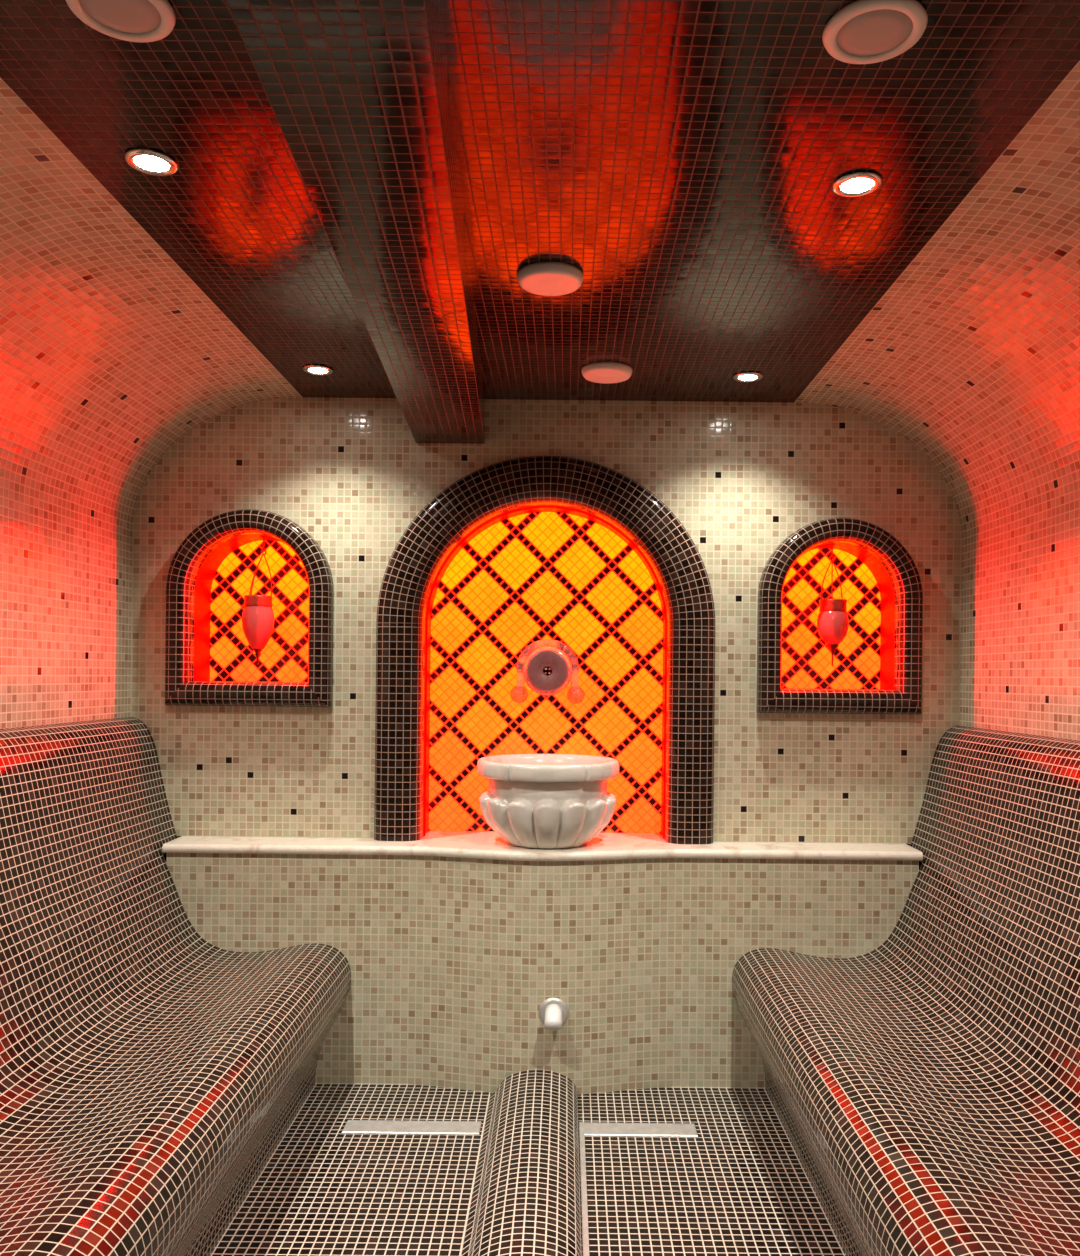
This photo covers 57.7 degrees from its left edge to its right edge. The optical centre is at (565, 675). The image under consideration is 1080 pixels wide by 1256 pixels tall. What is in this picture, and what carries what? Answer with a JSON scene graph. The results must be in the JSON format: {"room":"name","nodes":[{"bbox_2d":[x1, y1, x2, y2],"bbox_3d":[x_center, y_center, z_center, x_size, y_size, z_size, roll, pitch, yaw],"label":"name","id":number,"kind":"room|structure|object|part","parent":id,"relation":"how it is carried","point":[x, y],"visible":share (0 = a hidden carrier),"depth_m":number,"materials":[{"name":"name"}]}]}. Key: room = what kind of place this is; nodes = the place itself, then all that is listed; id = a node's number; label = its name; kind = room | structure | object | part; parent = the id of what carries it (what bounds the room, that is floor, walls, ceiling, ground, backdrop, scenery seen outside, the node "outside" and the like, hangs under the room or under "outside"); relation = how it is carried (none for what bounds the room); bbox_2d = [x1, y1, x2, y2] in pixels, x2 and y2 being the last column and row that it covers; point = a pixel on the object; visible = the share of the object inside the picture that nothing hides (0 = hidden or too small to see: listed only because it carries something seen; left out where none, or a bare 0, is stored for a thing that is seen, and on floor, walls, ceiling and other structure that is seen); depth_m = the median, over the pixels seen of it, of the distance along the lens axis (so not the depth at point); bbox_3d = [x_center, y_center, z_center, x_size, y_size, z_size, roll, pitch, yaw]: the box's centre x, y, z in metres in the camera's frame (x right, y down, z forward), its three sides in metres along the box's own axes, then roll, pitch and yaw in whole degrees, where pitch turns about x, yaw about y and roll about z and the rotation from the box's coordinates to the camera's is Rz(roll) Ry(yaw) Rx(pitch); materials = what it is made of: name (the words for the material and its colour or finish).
{"room":"spa","nodes":[
{"label":"spa","id":0,"kind":"room"},
{"bbox_2d":[0,78,301,728],"bbox_3d":[-1.059,-0.335,0.825,0.511,1.024,4.290,1,0,0],"label":"wall","id":1,"kind":"structure","parent":0,"point":[111,354],"depth_m":2.38,"materials":[{"name":"beige tile"}]},
{"bbox_2d":[209,1083,845,1255],"bbox_3d":[-0.074,1.187,0.825,1.340,0.001,4.290,1,0,0],"label":"floor","id":2,"kind":"structure","parent":0,"point":[741,1186],"depth_m":2.30,"materials":[{"name":"tile"}]},
{"bbox_2d":[0,716,350,1255],"bbox_3d":[-0.971,0.652,0.869,0.701,1.052,4.201,1,0,0],"label":"tiled bench","id":3,"kind":"object","parent":2,"relation":"on","point":[151,1070],"visible":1,"depth_m":2.14,"materials":[{"name":"tile"}]},
{"bbox_3d":[-1.185,0.439,0.869,0.267,0.632,4.201,1,0,0],"label":"backrest","id":4,"kind":"part","parent":3,"relation":"part of","materials":[{"name":"tile"}]},
{"bbox_3d":[-0.839,0.826,0.803,0.434,0.134,4.071,1,0,0],"label":"seat","id":5,"kind":"part","parent":3,"relation":"part of","materials":[{"name":"tile"}]},
{"bbox_2d":[342,1120,480,1134],"bbox_3d":[-0.402,1.181,2.565,0.355,0.004,0.070,1,0,0],"label":"floor drain","id":6,"kind":"object","parent":2,"relation":"on","point":[352,1126],"visible":1,"depth_m":2.56,"materials":[{"name":"metal"}]},
{"bbox_2d":[461,1070,581,1255],"bbox_3d":[-0.091,1.150,0.726,0.248,0.074,4.092,1,0,0],"label":"ridge","id":7,"kind":"object","parent":2,"relation":"on","point":[525,1198],"visible":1,"depth_m":2.23,"materials":[{"name":"tile"}]},
{"bbox_2d":[579,1122,588,1255],"bbox_3d":[0.041,1.185,0.644,0.013,0.006,3.908,1,0,0],"label":"metal strip","id":8,"kind":"object","parent":2,"relation":"on","point":[585,1237],"visible":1,"depth_m":2.24,"materials":[{"name":"metal"}]},
{"bbox_2d":[584,1122,697,1136],"bbox_3d":[0.192,1.187,2.565,0.297,0.004,0.070,1,0,0],"label":"floor drain","id":9,"kind":"object","parent":2,"relation":"on","point":[590,1129],"visible":1,"depth_m":2.56,"materials":[{"name":"metal"}]},
{"bbox_2d":[732,725,1079,1255],"bbox_3d":[0.833,0.671,0.869,0.701,1.052,4.201,1,0,0],"label":"tiled bench","id":10,"kind":"object","parent":2,"relation":"on","point":[924,1084],"visible":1,"depth_m":2.10,"materials":[{"name":"tile"}]},
{"bbox_3d":[0.698,0.842,0.803,0.434,0.134,4.071,1,0,0],"label":"seat","id":11,"kind":"part","parent":10,"relation":"part of","materials":[{"name":"tile"}]},
{"bbox_3d":[1.052,0.463,0.869,0.267,0.632,4.201,1,0,0],"label":"backrest","id":12,"kind":"part","parent":10,"relation":"part of","materials":[{"name":"tile"}]},
{"bbox_2d":[0,0,1079,402],"bbox_3d":[-0.053,-0.837,0.825,1.490,0.001,4.290,1,0,0],"label":"ceiling","id":13,"kind":"structure","parent":0,"point":[686,157],"depth_m":1.60,"materials":[{"name":"tile"}]},
{"bbox_2d":[66,0,175,41],"bbox_3d":[-0.558,-0.837,1.228,0.129,0.010,0.129,1,0,0],"label":"ceiling speaker","id":14,"kind":"object","parent":13,"relation":"attached to","point":[127,20],"visible":1,"depth_m":1.24,"materials":[{"name":"white plastic"}]},
{"bbox_2d":[79,0,160,33],"bbox_3d":[-0.558,-0.838,1.228,0.095,0.008,0.095,1,0,0],"label":"grille","id":15,"kind":"object","parent":14,"relation":"attached to","point":[104,16],"depth_m":1.24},
{"bbox_2d":[124,148,178,175],"bbox_3d":[-0.678,-0.840,1.604,0.083,0.006,0.083,1,0,0],"label":"recessed light","id":16,"kind":"object","parent":13,"relation":"in","point":[150,165],"visible":1,"depth_m":1.60,"materials":[{"name":"silver metal"}]},
{"bbox_3d":[-0.678,-0.839,1.604,0.051,0.001,0.051,1,0,0],"label":"bulb","id":17,"kind":"part","parent":16,"relation":"part of","materials":[{"name":"white glass"}]},
{"bbox_2d":[302,364,332,374],"bbox_3d":[-0.681,-0.840,2.692,0.083,0.006,0.083,1,0,0],"label":"recessed light","id":18,"kind":"object","parent":13,"relation":"in","point":[314,369],"visible":1,"depth_m":2.68,"materials":[{"name":"silver metal"}]},
{"bbox_3d":[-0.681,-0.839,2.692,0.051,0.001,0.051,1,0,0],"label":"bulb","id":19,"kind":"part","parent":18,"relation":"part of","materials":[{"name":"white glass"}]},
{"bbox_2d":[225,0,484,443],"bbox_3d":[-0.240,-0.771,0.825,0.208,0.135,4.306,1,0,-3],"label":"ceiling beam","id":20,"kind":"structure","parent":13,"relation":"attached to","point":[358,93],"depth_m":1.37,"materials":[{"name":"tile"}]},
{"bbox_2d":[517,261,582,295],"bbox_3d":[-0.033,-0.826,2.045,0.139,0.020,0.139,1,0,0],"label":"ceiling vent","id":21,"kind":"object","parent":13,"relation":"in","point":[547,278],"visible":1,"depth_m":2.02,"materials":[{"name":"white plastic"}]},
{"bbox_2d":[581,362,632,383],"bbox_3d":[0.112,-0.825,2.670,0.139,0.020,0.139,1,0,0],"label":"ceiling vent","id":22,"kind":"object","parent":13,"relation":"in","point":[597,372],"visible":1,"depth_m":2.64,"materials":[{"name":"white plastic"}]},
{"bbox_2d":[733,372,762,381],"bbox_3d":[0.504,-0.828,2.714,0.083,0.006,0.083,1,0,0],"label":"recessed light","id":23,"kind":"object","parent":13,"relation":"in","point":[743,376],"visible":1,"depth_m":2.71,"materials":[{"name":"silver metal"}]},
{"bbox_3d":[0.504,-0.826,2.714,0.051,0.001,0.051,1,0,0],"label":"bulb","id":24,"kind":"part","parent":23,"relation":"part of","materials":[{"name":"white glass"}]},
{"bbox_2d":[832,171,882,197],"bbox_3d":[0.491,-0.828,1.652,0.083,0.006,0.083,1,0,0],"label":"recessed light","id":25,"kind":"object","parent":13,"relation":"in","point":[860,186],"visible":1,"depth_m":1.65,"materials":[{"name":"silver metal"}]},
{"bbox_3d":[0.491,-0.826,1.652,0.051,0.001,0.051,1,0,0],"label":"bulb","id":26,"kind":"part","parent":25,"relation":"part of","materials":[{"name":"white glass"}]},
{"bbox_2d":[822,0,927,63],"bbox_3d":[0.396,-0.827,1.258,0.129,0.010,0.129,1,0,0],"label":"ceiling speaker","id":27,"kind":"object","parent":13,"relation":"attached to","point":[862,31],"visible":1,"depth_m":1.25,"materials":[{"name":"white plastic"}]},
{"bbox_2d":[836,9,912,55],"bbox_3d":[0.396,-0.828,1.258,0.095,0.008,0.095,1,0,0],"label":"grille","id":28,"kind":"object","parent":27,"relation":"attached to","point":[859,32],"depth_m":1.25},
{"bbox_2d":[166,853,918,1094],"bbox_3d":[-0.071,0.852,2.806,2.180,0.671,0.068,1,0,0],"label":"wall","id":29,"kind":"structure","parent":0,"point":[454,961],"depth_m":2.84,"materials":[{"name":"beige tile"}]},
{"bbox_2d":[162,831,922,860],"bbox_3d":[-0.067,0.509,2.935,2.190,0.026,0.366,1,0,0],"label":"shelf","id":30,"kind":"object","parent":29,"relation":"on","point":[460,844],"visible":0.98,"depth_m":2.83,"materials":[{"name":"white stone"}]},
{"bbox_2d":[477,754,618,848],"bbox_3d":[-0.054,0.372,2.918,0.422,0.250,0.422,1,0,0],"label":"basin","id":31,"kind":"object","parent":30,"relation":"on","point":[543,801],"visible":1,"depth_m":2.77,"materials":[{"name":"white stone"}]},
{"bbox_2d":[539,997,567,1030],"bbox_3d":[-0.035,0.951,2.729,0.084,0.084,0.089,1,0,0],"label":"steam nozzle","id":32,"kind":"object","parent":29,"relation":"attached to","point":[553,1012],"visible":1,"depth_m":2.74,"materials":[{"name":"metal"}]},
{"bbox_2d":[131,397,960,843],"bbox_3d":[-0.060,-0.186,2.970,2.552,1.364,0.001,1,0,0],"label":"wall","id":33,"kind":"structure","parent":0,"point":[740,478],"depth_m":2.97,"materials":[{"name":"beige tile"}]},
{"bbox_2d":[165,509,333,706],"bbox_3d":[-0.953,-0.205,3.023,0.498,0.595,0.218,1,0,0],"label":"wall niche","id":34,"kind":"object","parent":33,"relation":"in","point":[210,660],"depth_m":2.97,"materials":[{"name":"tile"}]},
{"bbox_2d":[242,537,273,664],"bbox_3d":[-0.950,-0.231,3.025,0.096,0.397,0.096,1,0,0],"label":"hanging lamp","id":35,"kind":"object","parent":34,"relation":"hanging from","point":[257,615],"visible":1,"depth_m":2.99,"materials":[{"name":"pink glass"}]},
{"bbox_3d":[-0.951,-0.148,3.025,0.096,0.132,0.096,1,0,0],"label":"glass","id":36,"kind":"part","parent":35,"relation":"part of","materials":[{"name":"red glass"}]},
{"bbox_3d":[-0.953,-0.207,3.126,0.358,0.451,0.012,1,0,0],"label":"lattice panel","id":37,"kind":"part","parent":34,"relation":"part of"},
{"bbox_2d":[374,456,715,844],"bbox_3d":[-0.061,-0.084,3.022,1.024,1.161,0.220,1,0,0],"label":"wall niche","id":38,"kind":"object","parent":33,"relation":"in","point":[579,554],"depth_m":3.12,"materials":[{"name":"tile"}]},
{"bbox_3d":[-0.062,-0.013,3.126,0.740,1.019,0.012,1,0,0],"label":"lattice panel","id":39,"kind":"part","parent":38,"relation":"part of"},
{"bbox_2d":[510,639,584,703],"bbox_3d":[-0.058,-0.015,3.095,0.236,0.204,0.054,1,0,0],"label":"tap","id":40,"kind":"object","parent":38,"relation":"attached to","point":[547,666],"visible":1,"depth_m":3.08,"materials":[{"name":"silver metal"}]},
{"bbox_3d":[-0.149,0.058,3.101,0.056,0.056,0.040,1,0,0],"label":"knob","id":41,"kind":"part","parent":40,"relation":"part of","materials":[{"name":"orange"}]},
{"bbox_3d":[-0.058,-0.016,3.098,0.156,0.156,0.048,1,0,0],"label":"dish","id":42,"kind":"part","parent":40,"relation":"part of","materials":[{"name":"beige"}]},
{"bbox_3d":[0.031,0.060,3.101,0.056,0.056,0.040,1,0,0],"label":"knob","id":43,"kind":"part","parent":40,"relation":"part of","materials":[{"name":"orange"}]},
{"bbox_2d":[756,518,922,714],"bbox_3d":[0.826,-0.181,3.023,0.492,0.592,0.218,1,0,0],"label":"wall niche","id":44,"kind":"object","parent":33,"relation":"in","point":[876,668],"depth_m":2.97,"materials":[{"name":"tile"}]},
{"bbox_3d":[0.826,-0.183,3.126,0.352,0.448,0.012,1,0,0],"label":"lattice panel","id":45,"kind":"part","parent":44,"relation":"part of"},
{"bbox_2d":[817,545,848,665],"bbox_3d":[0.824,-0.217,3.025,0.094,0.376,0.094,1,0,0],"label":"hanging lamp","id":46,"kind":"object","parent":44,"relation":"hanging from","point":[832,621],"visible":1,"depth_m":2.99,"materials":[{"name":"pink glass"}]},
{"bbox_3d":[0.824,-0.147,3.025,0.094,0.104,0.094,1,0,0],"label":"glass","id":47,"kind":"part","parent":46,"relation":"part of","materials":[{"name":"red glass"}]},
{"bbox_2d":[794,61,1079,739],"bbox_3d":[0.942,-0.314,0.825,0.511,1.024,4.290,1,0,0],"label":"wall","id":48,"kind":"structure","parent":0,"point":[971,355],"depth_m":2.36,"materials":[{"name":"beige tile"}]}
]}

